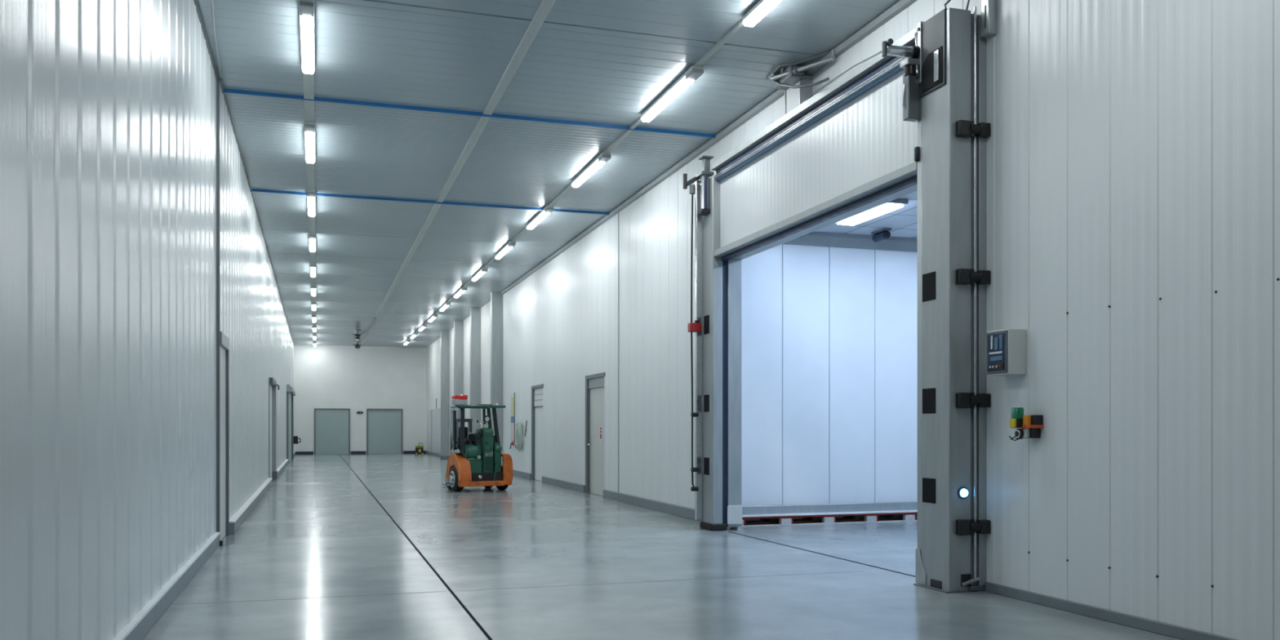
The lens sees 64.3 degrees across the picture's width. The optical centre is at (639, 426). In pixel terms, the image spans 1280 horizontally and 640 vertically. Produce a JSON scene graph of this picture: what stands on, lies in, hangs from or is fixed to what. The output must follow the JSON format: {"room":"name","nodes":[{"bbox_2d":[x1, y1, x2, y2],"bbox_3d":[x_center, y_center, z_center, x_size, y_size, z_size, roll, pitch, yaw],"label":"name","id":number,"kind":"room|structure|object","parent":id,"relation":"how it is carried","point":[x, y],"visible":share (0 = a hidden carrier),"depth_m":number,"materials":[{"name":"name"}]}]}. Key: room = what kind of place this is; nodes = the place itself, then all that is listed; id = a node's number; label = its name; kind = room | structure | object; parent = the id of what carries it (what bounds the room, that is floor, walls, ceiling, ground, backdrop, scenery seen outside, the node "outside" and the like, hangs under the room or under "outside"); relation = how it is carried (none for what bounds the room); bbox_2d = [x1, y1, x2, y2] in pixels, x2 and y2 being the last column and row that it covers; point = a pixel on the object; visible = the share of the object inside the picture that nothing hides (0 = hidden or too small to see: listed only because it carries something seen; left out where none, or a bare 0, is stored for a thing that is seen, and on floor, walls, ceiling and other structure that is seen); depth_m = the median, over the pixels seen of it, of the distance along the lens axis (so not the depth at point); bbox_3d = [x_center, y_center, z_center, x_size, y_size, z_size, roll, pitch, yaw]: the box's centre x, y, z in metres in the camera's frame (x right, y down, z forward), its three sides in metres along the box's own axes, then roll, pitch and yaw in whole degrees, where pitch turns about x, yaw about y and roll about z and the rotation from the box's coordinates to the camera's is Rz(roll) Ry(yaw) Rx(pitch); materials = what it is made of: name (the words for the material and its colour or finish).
{"room":"cold storage warehouse","nodes":[
{"label":"cold storage warehouse","id":0,"kind":"room"},
{"bbox_2d":[0,0,293,639],"bbox_3d":[-9.219,-1.470,24.824,0.186,5.940,62.900,0,0,-18],"label":"wall","id":1,"kind":"structure","parent":0,"point":[108,108],"depth_m":6.43,"materials":[{"name":"white metal"}]},
{"bbox_2d":[112,532,219,639],"bbox_3d":[-2.484,1.414,3.854,0.069,0.172,18.850,0,0,-18],"label":"baseboard","id":2,"kind":"structure","parent":1,"relation":"attached to","point":[144,621],"depth_m":8.34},
{"bbox_2d":[193,0,218,79],"bbox_3d":[-2.508,-4.426,3.915,0.040,0.032,18.980,0,0,-18],"label":"trim","id":3,"kind":"structure","parent":1,"relation":"attached to","point":[196,2],"depth_m":11.53,"materials":[{"name":"grey metal"}]},
{"bbox_2d":[210,0,222,78],"bbox_3d":[-4.444,-4.428,10.601,0.058,0.024,4.910,0,0,-21],"label":"trim","id":4,"kind":"structure","parent":1,"relation":"attached to","point":[211,1],"depth_m":11.54,"materials":[{"name":"grey metal"}]},
{"bbox_2d":[216,78,219,532],"bbox_3d":[-5.373,-1.465,12.951,0.048,5.930,0.029,0,0,-18],"label":"trim","id":5,"kind":"structure","parent":1,"relation":"attached to","point":[217,81],"depth_m":12.94,"materials":[{"name":"grey metal"}]},
{"bbox_2d":[219,331,229,545],"bbox_3d":[-5.559,0.140,13.474,0.170,2.720,1.330,0,0,-18],"label":"door","id":6,"kind":"structure","parent":1,"relation":"in","point":[224,340],"depth_m":13.78,"materials":[{"name":"grey metal"}]},
{"bbox_2d":[229,478,272,534],"bbox_3d":[-7.625,1.409,20.215,0.114,0.182,12.650,0,0,-18],"label":"baseboard","id":7,"kind":"structure","parent":1,"relation":"attached to","point":[238,518],"depth_m":17.13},
{"bbox_2d":[219,78,294,345],"bbox_3d":[-11.999,-4.426,33.898,0.040,0.032,43.920,0,0,-18],"label":"trim","id":8,"kind":"structure","parent":1,"relation":"attached to","point":[220,79],"depth_m":17.74,"materials":[{"name":"grey metal"}]},
{"bbox_2d":[268,377,279,480],"bbox_3d":[-9.943,0.110,27.490,0.299,2.780,2.580,0,0,-18],"label":"door","id":9,"kind":"structure","parent":1,"relation":"in","point":[273,473],"depth_m":28.42,"materials":[{"name":"grey metal"}]},
{"bbox_2d":[276,458,288,477],"bbox_3d":[-12.377,1.409,35.179,0.114,0.182,13.450,0,0,-18],"label":"baseboard","id":10,"kind":"structure","parent":1,"relation":"attached to","point":[284,464],"depth_m":34.43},
{"bbox_2d":[286,384,300,462],"bbox_3d":[-15.208,-0.125,44.746,0.491,3.250,6.300,0,0,-18],"label":"door","id":11,"kind":"structure","parent":1,"relation":"in","point":[291,439],"depth_m":43.55,"materials":[{"name":"grey metal"}]},
{"bbox_2d":[293,344,426,454],"bbox_3d":[-15.345,-1.470,55.955,7.655,5.940,0.150,0,0,-18],"label":"wall","id":12,"kind":"structure","parent":0,"point":[326,376],"depth_m":55.84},
{"bbox_2d":[295,451,313,454],"bbox_3d":[-18.122,1.415,54.984,0.915,0.170,0.040,0,0,-18],"label":"baseboard","id":13,"kind":"structure","parent":12,"relation":"attached to","point":[296,452],"depth_m":54.96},
{"bbox_2d":[314,408,350,454],"bbox_3d":[-16.754,0.250,55.395,1.860,2.500,0.075,0,0,-18],"label":"door","id":14,"kind":"structure","parent":12,"relation":"in","point":[331,425],"depth_m":55.39,"materials":[{"name":"grey metal"}]},
{"bbox_2d":[351,451,365,453],"bbox_3d":[-15.450,1.415,55.833,0.810,0.170,0.040,0,0,-18],"label":"baseboard","id":15,"kind":"structure","parent":12,"relation":"attached to","point":[352,452],"depth_m":55.82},
{"bbox_2d":[366,408,402,453],"bbox_3d":[-14.105,0.250,56.236,1.920,2.500,0.075,0,0,-18],"label":"door","id":16,"kind":"structure","parent":12,"relation":"in","point":[384,426],"depth_m":56.22,"materials":[{"name":"grey metal"}]},
{"bbox_2d":[403,450,425,453],"bbox_3d":[-12.591,1.415,56.741,1.190,0.170,0.040,0,0,-18],"label":"baseboard","id":17,"kind":"structure","parent":12,"relation":"attached to","point":[404,451],"depth_m":56.67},
{"bbox_2d":[197,0,900,347],"bbox_3d":[-5.803,-4.515,25.909,7.655,0.150,63.200,0,0,-18],"label":"ceiling","id":18,"kind":"structure","parent":0,"point":[593,61],"depth_m":14.63,"materials":[{"name":"grey metal"}]},
{"bbox_2d":[298,0,314,74],"bbox_3d":[-3.743,-4.362,11.454,0.150,0.095,2.100,0,0,-18],"label":"linear light","id":19,"kind":"object","parent":18,"relation":"attached to","point":[306,6],"visible":1,"depth_m":11.22,"materials":[{"name":"white plastic"}]},
{"bbox_2d":[302,72,315,342],"bbox_3d":[-8.102,-4.425,25.179,0.130,0.040,62.900,0,0,-18],"label":"trim","id":20,"kind":"structure","parent":18,"relation":"attached to","point":[308,79],"depth_m":14.67,"materials":[{"name":"grey metal"}]},
{"bbox_2d":[303,121,315,163],"bbox_3d":[-5.084,-4.362,15.677,0.150,0.095,2.100,0,0,-18],"label":"linear light","id":21,"kind":"object","parent":18,"relation":"attached to","point":[309,126],"visible":1,"depth_m":15.44,"materials":[{"name":"white plastic"}]},
{"bbox_2d":[304,132,315,163],"bbox_3d":[-5.123,-4.340,15.800,0.140,0.051,1.800,0,0,-18],"label":"diffuser","id":22,"kind":"object","parent":21,"relation":"attached to","point":[309,137],"depth_m":15.71,"materials":[{"name":"white plastic"}]},
{"bbox_2d":[306,189,315,216],"bbox_3d":[-6.425,-4.362,19.899,0.150,0.095,2.100,0,0,-18],"label":"linear light","id":23,"kind":"object","parent":18,"relation":"attached to","point":[310,193],"visible":1,"depth_m":19.60,"materials":[{"name":"white plastic"}]},
{"bbox_2d":[307,196,315,216],"bbox_3d":[-6.464,-4.340,20.023,0.140,0.051,1.800,0,0,-18],"label":"diffuser","id":24,"kind":"object","parent":23,"relation":"attached to","point":[311,200],"depth_m":19.96,"materials":[{"name":"white plastic"}]},
{"bbox_2d":[308,232,315,252],"bbox_3d":[-7.766,-4.362,24.121,0.150,0.095,2.100,0,0,-18],"label":"linear light","id":25,"kind":"object","parent":18,"relation":"attached to","point":[312,237],"visible":1,"depth_m":23.82,"materials":[{"name":"white plastic"}]},
{"bbox_2d":[309,238,315,252],"bbox_3d":[-7.805,-4.340,24.245,0.140,0.051,1.800,0,0,-18],"label":"diffuser","id":26,"kind":"object","parent":25,"relation":"attached to","point":[312,241],"depth_m":24.19,"materials":[{"name":"white plastic"}]},
{"bbox_2d":[310,262,315,277],"bbox_3d":[-9.107,-4.362,28.343,0.150,0.095,2.100,0,0,-18],"label":"linear light","id":27,"kind":"object","parent":18,"relation":"attached to","point":[313,265],"visible":1,"depth_m":27.95,"materials":[{"name":"white plastic"}]},
{"bbox_2d":[310,267,315,277],"bbox_3d":[-9.146,-4.340,28.467,0.140,0.051,1.800,0,0,-18],"label":"diffuser","id":28,"kind":"object","parent":27,"relation":"attached to","point":[313,270],"depth_m":28.39,"materials":[{"name":"white plastic"}]},
{"bbox_2d":[311,284,315,296],"bbox_3d":[-10.448,-4.362,32.565,0.150,0.095,2.100,0,0,-18],"label":"linear light","id":29,"kind":"object","parent":18,"relation":"attached to","point":[313,286],"visible":1,"depth_m":32.24,"materials":[{"name":"white plastic"}]},
{"bbox_2d":[311,288,315,296],"bbox_3d":[-10.487,-4.340,32.689,0.140,0.051,1.800,0,0,-18],"label":"diffuser","id":30,"kind":"object","parent":29,"relation":"attached to","point":[313,291],"depth_m":32.71,"materials":[{"name":"white plastic"}]},
{"bbox_2d":[311,302,315,311],"bbox_3d":[-11.789,-4.362,36.787,0.150,0.095,2.100,0,0,-18],"label":"linear light","id":31,"kind":"object","parent":18,"relation":"attached to","point":[313,304],"visible":1,"depth_m":36.48,"materials":[{"name":"white plastic"}]},
{"bbox_2d":[311,315,315,322],"bbox_3d":[-13.130,-4.362,41.010,0.150,0.095,2.100,0,0,-18],"label":"linear light","id":32,"kind":"object","parent":18,"relation":"attached to","point":[313,317],"visible":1,"depth_m":40.62,"materials":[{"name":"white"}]},
{"bbox_2d":[312,325,315,332],"bbox_3d":[-14.471,-4.362,45.232,0.150,0.095,2.100,0,0,-18],"label":"linear light","id":33,"kind":"object","parent":18,"relation":"attached to","point":[313,326],"visible":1,"depth_m":44.79,"materials":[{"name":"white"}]},
{"bbox_2d":[351,329,362,341],"bbox_3d":[-12.973,-4.185,46.662,0.440,0.510,0.336,0,0,-18],"label":"ceiling camera","id":34,"kind":"object","parent":18,"relation":"attached to","point":[357,336],"visible":1,"depth_m":46.59,"materials":[{"name":"black plastic"}]},
{"bbox_2d":[352,341,361,350],"bbox_3d":[-14.682,-4.215,52.834,0.440,0.450,0.336,0,0,-18],"label":"ceiling camera","id":35,"kind":"object","parent":18,"relation":"attached to","point":[357,346],"visible":0.98,"depth_m":52.76,"materials":[{"name":"black plastic"}]},
{"bbox_2d":[361,317,375,333],"bbox_3d":[-12.009,-4.400,45.034,0.292,0.060,8.113,0,0,-20],"label":"conduit","id":36,"kind":"object","parent":18,"relation":"attached to","point":[374,317],"visible":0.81,"depth_m":44.58,"materials":[{"name":"grey metal"}]},
{"bbox_2d":[410,333,417,338],"bbox_3d":[-10.828,-4.362,48.760,0.150,0.095,2.100,0,0,-18],"label":"linear light","id":37,"kind":"object","parent":18,"relation":"attached to","point":[414,335],"visible":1,"depth_m":48.28,"materials":[{"name":"white plastic"}]},
{"bbox_2d":[418,324,426,331],"bbox_3d":[-9.581,-4.362,44.833,0.150,0.095,2.100,0,0,-18],"label":"linear light","id":38,"kind":"object","parent":18,"relation":"attached to","point":[422,326],"visible":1,"depth_m":44.47,"materials":[{"name":"white plastic"}]},
{"bbox_2d":[249,188,609,214],"bbox_3d":[-3.927,-4.420,20.052,7.025,0.050,0.040,0,0,-18],"label":"trim","id":39,"kind":"structure","parent":18,"relation":"attached to","point":[252,189],"depth_m":19.93,"materials":[{"name":"blue metal"}]},
{"bbox_2d":[427,314,437,322],"bbox_3d":[-8.334,-4.362,40.907,0.150,0.095,2.100,0,0,-18],"label":"linear light","id":40,"kind":"object","parent":18,"relation":"attached to","point":[434,316],"visible":1,"depth_m":40.47,"materials":[{"name":"white plastic"}]},
{"bbox_2d":[440,302,450,311],"bbox_3d":[-7.086,-4.362,36.980,0.150,0.095,2.100,0,0,-18],"label":"linear light","id":41,"kind":"object","parent":18,"relation":"attached to","point":[446,304],"visible":1,"depth_m":36.68,"materials":[{"name":"white plastic"}]},
{"bbox_2d":[440,304,448,311],"bbox_3d":[-7.126,-4.340,37.104,0.140,0.051,1.800,0,0,-18],"label":"diffuser","id":42,"kind":"object","parent":41,"relation":"attached to","point":[444,306],"depth_m":36.99,"materials":[{"name":"white plastic"}]},
{"bbox_2d":[360,0,555,346],"bbox_3d":[-5.814,-4.433,25.905,0.120,0.025,62.900,0,0,-18],"label":"trim","id":43,"kind":"structure","parent":18,"relation":"attached to","point":[544,7],"depth_m":14.63,"materials":[{"name":"grey metal"}]},
{"bbox_2d":[453,286,466,297],"bbox_3d":[-5.839,-4.362,33.053,0.150,0.095,2.100,0,0,-18],"label":"linear light","id":44,"kind":"object","parent":18,"relation":"attached to","point":[462,289],"visible":1,"depth_m":32.74,"materials":[{"name":"white plastic"}]},
{"bbox_2d":[453,289,465,297],"bbox_3d":[-5.879,-4.340,33.177,0.140,0.051,1.800,0,0,-18],"label":"diffuser","id":45,"kind":"object","parent":44,"relation":"attached to","point":[460,291],"depth_m":33.11,"materials":[{"name":"white plastic"}]},
{"bbox_2d":[222,88,715,137],"bbox_3d":[-2.164,-4.420,14.421,7.075,0.050,0.030,0,0,-18],"label":"trim","id":46,"kind":"structure","parent":18,"relation":"attached to","point":[226,91],"depth_m":14.29,"materials":[{"name":"metal"}]},
{"bbox_2d":[471,267,488,280],"bbox_3d":[-4.592,-4.362,29.126,0.150,0.095,2.100,0,0,-18],"label":"linear light","id":47,"kind":"object","parent":18,"relation":"attached to","point":[482,270],"visible":1,"depth_m":28.83,"materials":[{"name":"white plastic"}]},
{"bbox_2d":[471,270,485,280],"bbox_3d":[-4.631,-4.340,29.250,0.140,0.051,1.800,0,0,-18],"label":"diffuser","id":48,"kind":"object","parent":47,"relation":"attached to","point":[480,273],"depth_m":29.17,"materials":[{"name":"white plastic"}]},
{"bbox_2d":[494,241,515,259],"bbox_3d":[-3.345,-4.362,25.200,0.150,0.095,2.100,0,0,-18],"label":"linear light","id":49,"kind":"object","parent":18,"relation":"attached to","point":[509,245],"visible":1,"depth_m":24.93,"materials":[{"name":"white plastic"}]},
{"bbox_2d":[495,245,511,259],"bbox_3d":[-3.384,-4.340,25.324,0.140,0.051,1.800,0,0,-18],"label":"diffuser","id":50,"kind":"object","parent":49,"relation":"attached to","point":[505,249],"depth_m":25.24,"materials":[{"name":"white plastic"}]},
{"bbox_2d":[526,205,554,229],"bbox_3d":[-2.098,-4.362,21.273,0.150,0.095,2.100,0,0,-18],"label":"linear light","id":51,"kind":"object","parent":18,"relation":"attached to","point":[547,210],"visible":1,"depth_m":21.03,"materials":[{"name":"white plastic"}]},
{"bbox_2d":[526,210,549,229],"bbox_3d":[-2.137,-4.340,21.397,0.140,0.051,1.800,0,0,-18],"label":"diffuser","id":52,"kind":"object","parent":51,"relation":"attached to","point":[542,215],"depth_m":21.32,"materials":[{"name":"white plastic"}]},
{"bbox_2d":[400,19,743,347],"bbox_3d":[-3.775,-4.425,26.553,0.060,0.040,62.900,0,0,-18],"label":"trim","id":53,"kind":"structure","parent":18,"relation":"attached to","point":[740,24],"depth_m":14.98,"materials":[{"name":"white plastic"}]},
{"bbox_2d":[571,152,611,187],"bbox_3d":[-0.851,-4.362,17.346,0.150,0.095,2.100,0,0,-18],"label":"linear light","id":54,"kind":"object","parent":18,"relation":"attached to","point":[603,157],"visible":1,"depth_m":17.11,"materials":[{"name":"white plastic"}]},
{"bbox_2d":[571,159,604,187],"bbox_3d":[-0.890,-4.340,17.470,0.140,0.051,1.800,0,0,-18],"label":"diffuser","id":55,"kind":"object","parent":54,"relation":"attached to","point":[596,163],"depth_m":17.38,"materials":[{"name":"white plastic"}]},
{"bbox_2d":[640,65,703,122],"bbox_3d":[0.397,-4.362,13.420,0.150,0.095,2.100,0,0,-18],"label":"linear light","id":56,"kind":"object","parent":18,"relation":"attached to","point":[693,73],"visible":1,"depth_m":13.20,"materials":[{"name":"white plastic"}]},
{"bbox_2d":[641,76,694,122],"bbox_3d":[0.357,-4.340,13.543,0.140,0.051,1.800,0,0,-18],"label":"diffuser","id":57,"kind":"object","parent":56,"relation":"attached to","point":[682,83],"depth_m":13.43,"materials":[{"name":"white plastic"}]},
{"bbox_2d":[742,0,782,26],"bbox_3d":[1.486,-4.362,9.989,0.150,0.095,2.100,0,0,-18],"label":"linear light","id":58,"kind":"object","parent":18,"relation":"attached to","point":[762,7],"visible":1,"depth_m":10.64,"materials":[{"name":"white plastic"}]},
{"bbox_2d":[142,453,1182,639],"bbox_3d":[-2.867,1.600,26.841,13.815,0.200,63.200,0,0,-18],"label":"floor","id":59,"kind":"structure","parent":0,"point":[299,544],"depth_m":10.35,"materials":[{"name":"concrete"}]},
{"bbox_2d":[339,454,492,639],"bbox_3d":[-6.894,1.504,25.562,0.025,0.012,62.900,0,0,-18],"label":"floor line","id":60,"kind":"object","parent":59,"relation":"in","point":[463,606],"depth_m":10.01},
{"bbox_2d":[415,442,423,453],"bbox_3d":[-12.197,1.192,56.243,0.420,0.616,0.466,0,0,-18],"label":"vacuum cleaner","id":61,"kind":"object","parent":59,"relation":"on","point":[419,449],"visible":1,"depth_m":56.03,"materials":[{"name":"green plastic"}]},
{"bbox_2d":[440,330,448,459],"bbox_3d":[-9.042,-1.470,47.103,0.400,5.940,0.320,0,0,-18],"label":"steel column","id":62,"kind":"structure","parent":59,"relation":"on","point":[444,334],"depth_m":46.96,"materials":[{"name":"grey metal"}]},
{"bbox_2d":[453,320,463,426],"bbox_3d":[-7.611,-1.470,42.595,0.400,5.940,0.320,0,0,-18],"label":"steel column","id":63,"kind":"structure","parent":59,"relation":"on","point":[458,325],"depth_m":42.48,"materials":[{"name":"grey metal"}]},
{"bbox_2d":[470,307,480,432],"bbox_3d":[-6.179,-1.470,38.087,0.400,5.940,0.320,0,0,-18],"label":"steel column","id":64,"kind":"structure","parent":59,"relation":"on","point":[475,313],"depth_m":37.97,"materials":[{"name":"grey metal"}]},
{"bbox_2d":[442,395,512,491],"bbox_3d":[-4.211,0.382,24.641,1.474,2.234,2.614,0,0,-30],"label":"forklift","id":65,"kind":"object","parent":59,"relation":"on","point":[474,460],"visible":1,"depth_m":23.64,"materials":[{"name":"orange metal"}]},
{"bbox_2d":[452,395,467,399],"bbox_3d":[-4.160,-0.682,23.488,0.300,0.105,0.280,0,0,-30],"label":"lamp","id":66,"kind":"object","parent":65,"relation":"on","point":[454,397],"depth_m":23.37,"materials":[{"name":"red plastic"}]},
{"bbox_2d":[490,291,502,465],"bbox_3d":[-4.747,-1.470,33.578,0.400,5.940,0.320,0,0,-18],"label":"steel column","id":67,"kind":"structure","parent":59,"relation":"on","point":[496,299],"depth_m":33.46,"materials":[{"name":"grey metal"}]},
{"bbox_2d":[728,531,915,577],"bbox_3d":[2.090,1.504,12.153,0.032,0.012,5.102,0,0,-19],"label":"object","id":68,"kind":"structure","parent":59,"relation":"in","point":[728,531],"depth_m":11.78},
{"bbox_2d":[742,511,917,526],"bbox_3d":[3.055,1.430,16.158,3.765,0.140,0.790,0,0,-18],"label":"pallet","id":69,"kind":"object","parent":59,"relation":"on","point":[895,517],"visible":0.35,"depth_m":15.91,"materials":[{"name":"red paint"}]},
{"bbox_2d":[742,244,917,506],"bbox_3d":[4.197,-0.825,16.337,6.110,4.350,0.100,0,0,-18],"label":"wall","id":70,"kind":"structure","parent":0,"point":[829,335],"depth_m":15.88,"materials":[{"name":"white metal"}]},
{"bbox_2d":[742,501,917,517],"bbox_3d":[3.385,1.278,15.937,4.300,0.155,0.190,0,0,-18],"label":"baseboard","id":71,"kind":"structure","parent":70,"relation":"attached to","point":[881,507],"depth_m":15.77,"materials":[{"name":"metal"}]},
{"bbox_2d":[782,231,917,252],"bbox_3d":[4.234,-2.905,16.218,6.110,0.190,0.170,0,0,-18],"label":"trim","id":72,"kind":"structure","parent":70,"relation":"attached to","point":[815,238],"depth_m":15.90,"materials":[{"name":"metal"}]},
{"bbox_2d":[426,0,1279,639],"bbox_3d":[-2.418,-1.470,26.984,0.053,5.940,62.899,0,0,-18],"label":"wall","id":73,"kind":"structure","parent":0,"point":[1133,146],"depth_m":7.99,"materials":[{"name":"white metal"}]},
{"bbox_2d":[427,398,440,453],"bbox_3d":[-10.367,-0.060,51.844,0.075,2.780,8.100,0,0,-18],"label":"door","id":74,"kind":"structure","parent":73,"relation":"in","point":[434,415],"depth_m":52.44,"materials":[{"name":"grey metal"}]},
{"bbox_2d":[425,450,531,479],"bbox_3d":[-7.537,1.415,42.959,0.080,0.170,29.350,0,0,-18],"label":"baseboard","id":75,"kind":"structure","parent":73,"relation":"attached to","point":[515,473],"depth_m":30.68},
{"bbox_2d":[509,392,516,448],"bbox_3d":[-3.970,-0.176,31.555,0.145,1.748,0.754,0,0,-18],"label":"board","id":76,"kind":"object","parent":73,"relation":"attached to","point":[513,396],"visible":0.99,"depth_m":31.37,"materials":[{"name":"white plastic"}]},
{"bbox_2d":[513,421,521,451],"bbox_3d":[-3.676,0.279,30.581,0.155,0.906,1.105,0,0,-18],"label":"coil","id":77,"kind":"object","parent":73,"relation":"hanging from","point":[518,430],"visible":1,"depth_m":30.16,"materials":[{"name":"plastic"}]},
{"bbox_2d":[531,383,543,481],"bbox_3d":[-2.803,0.170,28.226,0.115,2.660,1.560,0,0,-18],"label":"door","id":78,"kind":"structure","parent":73,"relation":"in","point":[537,391],"depth_m":28.46,"materials":[{"name":"white metal"}]},
{"bbox_2d":[542,475,585,493],"bbox_3d":[-1.930,1.415,25.303,0.080,0.170,4.500,0,0,-18],"label":"baseboard","id":79,"kind":"structure","parent":73,"relation":"attached to","point":[565,484],"depth_m":24.92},
{"bbox_2d":[585,372,605,496],"bbox_3d":[-0.953,0.170,22.387,0.124,2.660,1.610,0,0,-18],"label":"door","id":80,"kind":"structure","parent":73,"relation":"in","point":[595,384],"depth_m":22.54,"materials":[{"name":"grey metal"}]},
{"bbox_2d":[617,212,618,492],"bbox_3d":[-0.430,-1.510,20.643,0.022,5.680,0.050,0,0,-18],"label":"trim","id":81,"kind":"structure","parent":73,"relation":"attached to","point":[618,212],"depth_m":20.64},
{"bbox_2d":[603,489,702,521],"bbox_3d":[0.250,1.415,18.441,0.080,0.170,6.600,0,0,-18],"label":"baseboard","id":82,"kind":"structure","parent":73,"relation":"attached to","point":[667,508],"depth_m":18.38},
{"bbox_2d":[500,0,917,294],"bbox_3d":[1.254,-4.389,15.245,0.080,0.078,38.300,0,0,-18],"label":"trim","id":83,"kind":"structure","parent":73,"relation":"attached to","point":[901,5],"depth_m":14.74,"materials":[{"name":"grey metal"}]},
{"bbox_2d":[784,75,812,114],"bbox_3d":[1.984,-3.870,12.757,0.175,0.940,0.445,0,0,-18],"label":"duct","id":84,"kind":"object","parent":73,"relation":"attached to","point":[793,97],"visible":0.37,"depth_m":12.62,"materials":[{"name":"metal"}]},
{"bbox_2d":[766,48,835,89],"bbox_3d":[1.932,-4.266,12.412,0.381,0.348,1.224,0,0,-21],"label":"bracket","id":85,"kind":"object","parent":73,"relation":"attached to","point":[784,76],"depth_m":12.40,"materials":[{"name":"grey metal"}]},
{"bbox_2d":[683,0,991,593],"bbox_3d":[1.926,-1.255,12.138,0.833,5.510,6.287,0,0,-17],"label":"door","id":86,"kind":"structure","parent":73,"relation":"in","point":[911,117],"depth_m":9.69,"materials":[{"name":"metal"}]},
{"bbox_2d":[687,320,701,332],"bbox_3d":[0.805,-1.485,15.008,0.180,0.170,0.120,0,0,-18],"label":"switch","id":87,"kind":"object","parent":86,"relation":"attached to","point":[695,326],"depth_m":14.96,"materials":[{"name":"red plastic"}]},
{"bbox_2d":[957,486,968,498],"bbox_3d":[2.942,0.600,9.236,0.110,0.110,0.045,0,0,-18],"label":"lamp","id":88,"kind":"object","parent":86,"relation":"attached to","point":[962,491],"depth_m":9.23,"materials":[{"name":"white"}]},
{"bbox_2d":[980,0,996,38],"bbox_3d":[3.153,-3.710,9.206,0.097,0.340,0.120,0,0,-18],"label":"junction box","id":89,"kind":"object","parent":73,"relation":"attached to","point":[988,7],"visible":1,"depth_m":9.16,"materials":[{"name":"metal"}]},
{"bbox_2d":[986,328,1026,376],"bbox_3d":[3.191,-0.647,8.893,0.213,0.395,0.300,0,0,-18],"label":"control box","id":90,"kind":"object","parent":73,"relation":"attached to","point":[1006,348],"visible":1,"depth_m":8.77,"materials":[{"name":"metal"}]},
{"bbox_2d":[1008,407,1043,440],"bbox_3d":[3.275,-0.022,8.649,0.200,0.285,0.224,0,0,-18],"label":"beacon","id":91,"kind":"object","parent":73,"relation":"attached to","point":[1030,425],"visible":1,"depth_m":8.61,"materials":[{"name":"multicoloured plastic"}]},
{"bbox_2d":[1009,418,1022,427],"bbox_3d":[3.220,-0.030,8.682,0.114,0.080,0.108,0,0,-18],"label":"lamp","id":92,"kind":"object","parent":91,"relation":"attached to","point":[1014,423],"depth_m":8.63,"materials":[{"name":"yellow plastic"}]},
{"bbox_2d":[1020,424,1043,428],"bbox_3d":[3.316,-0.003,8.613,0.136,0.029,0.130,0,0,-18],"label":"tray","id":93,"kind":"object","parent":91,"relation":"on","point":[1022,426],"depth_m":8.56,"materials":[{"name":"orange plastic"}]},
{"bbox_2d":[985,582,1237,639],"bbox_3d":[5.122,1.458,3.148,0.050,0.085,12.900,0,0,-18],"label":"baseboard","id":94,"kind":"structure","parent":73,"relation":"attached to","point":[1147,624],"depth_m":7.86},
{"bbox_2d":[813,191,917,238],"bbox_3d":[5.584,-3.050,12.134,6.210,0.100,8.950,0,0,-18],"label":"ceiling","id":95,"kind":"structure","parent":0,"point":[903,221],"depth_m":15.11,"materials":[{"name":"metal"}]},
{"bbox_2d":[834,198,908,225],"bbox_3d":[3.170,-2.958,14.070,0.320,0.085,1.460,0,0,-18],"label":"ceiling lamp","id":96,"kind":"object","parent":95,"relation":"attached to","point":[897,203],"visible":0.8,"depth_m":13.85,"materials":[{"name":"white plastic"}]},
{"bbox_2d":[871,227,891,242],"bbox_3d":[3.687,-2.924,15.546,0.124,0.152,0.400,0,0,-18],"label":"ceiling sensor","id":97,"kind":"object","parent":95,"relation":"attached to","point":[884,233],"visible":1,"depth_m":15.46,"materials":[{"name":"black plastic"}]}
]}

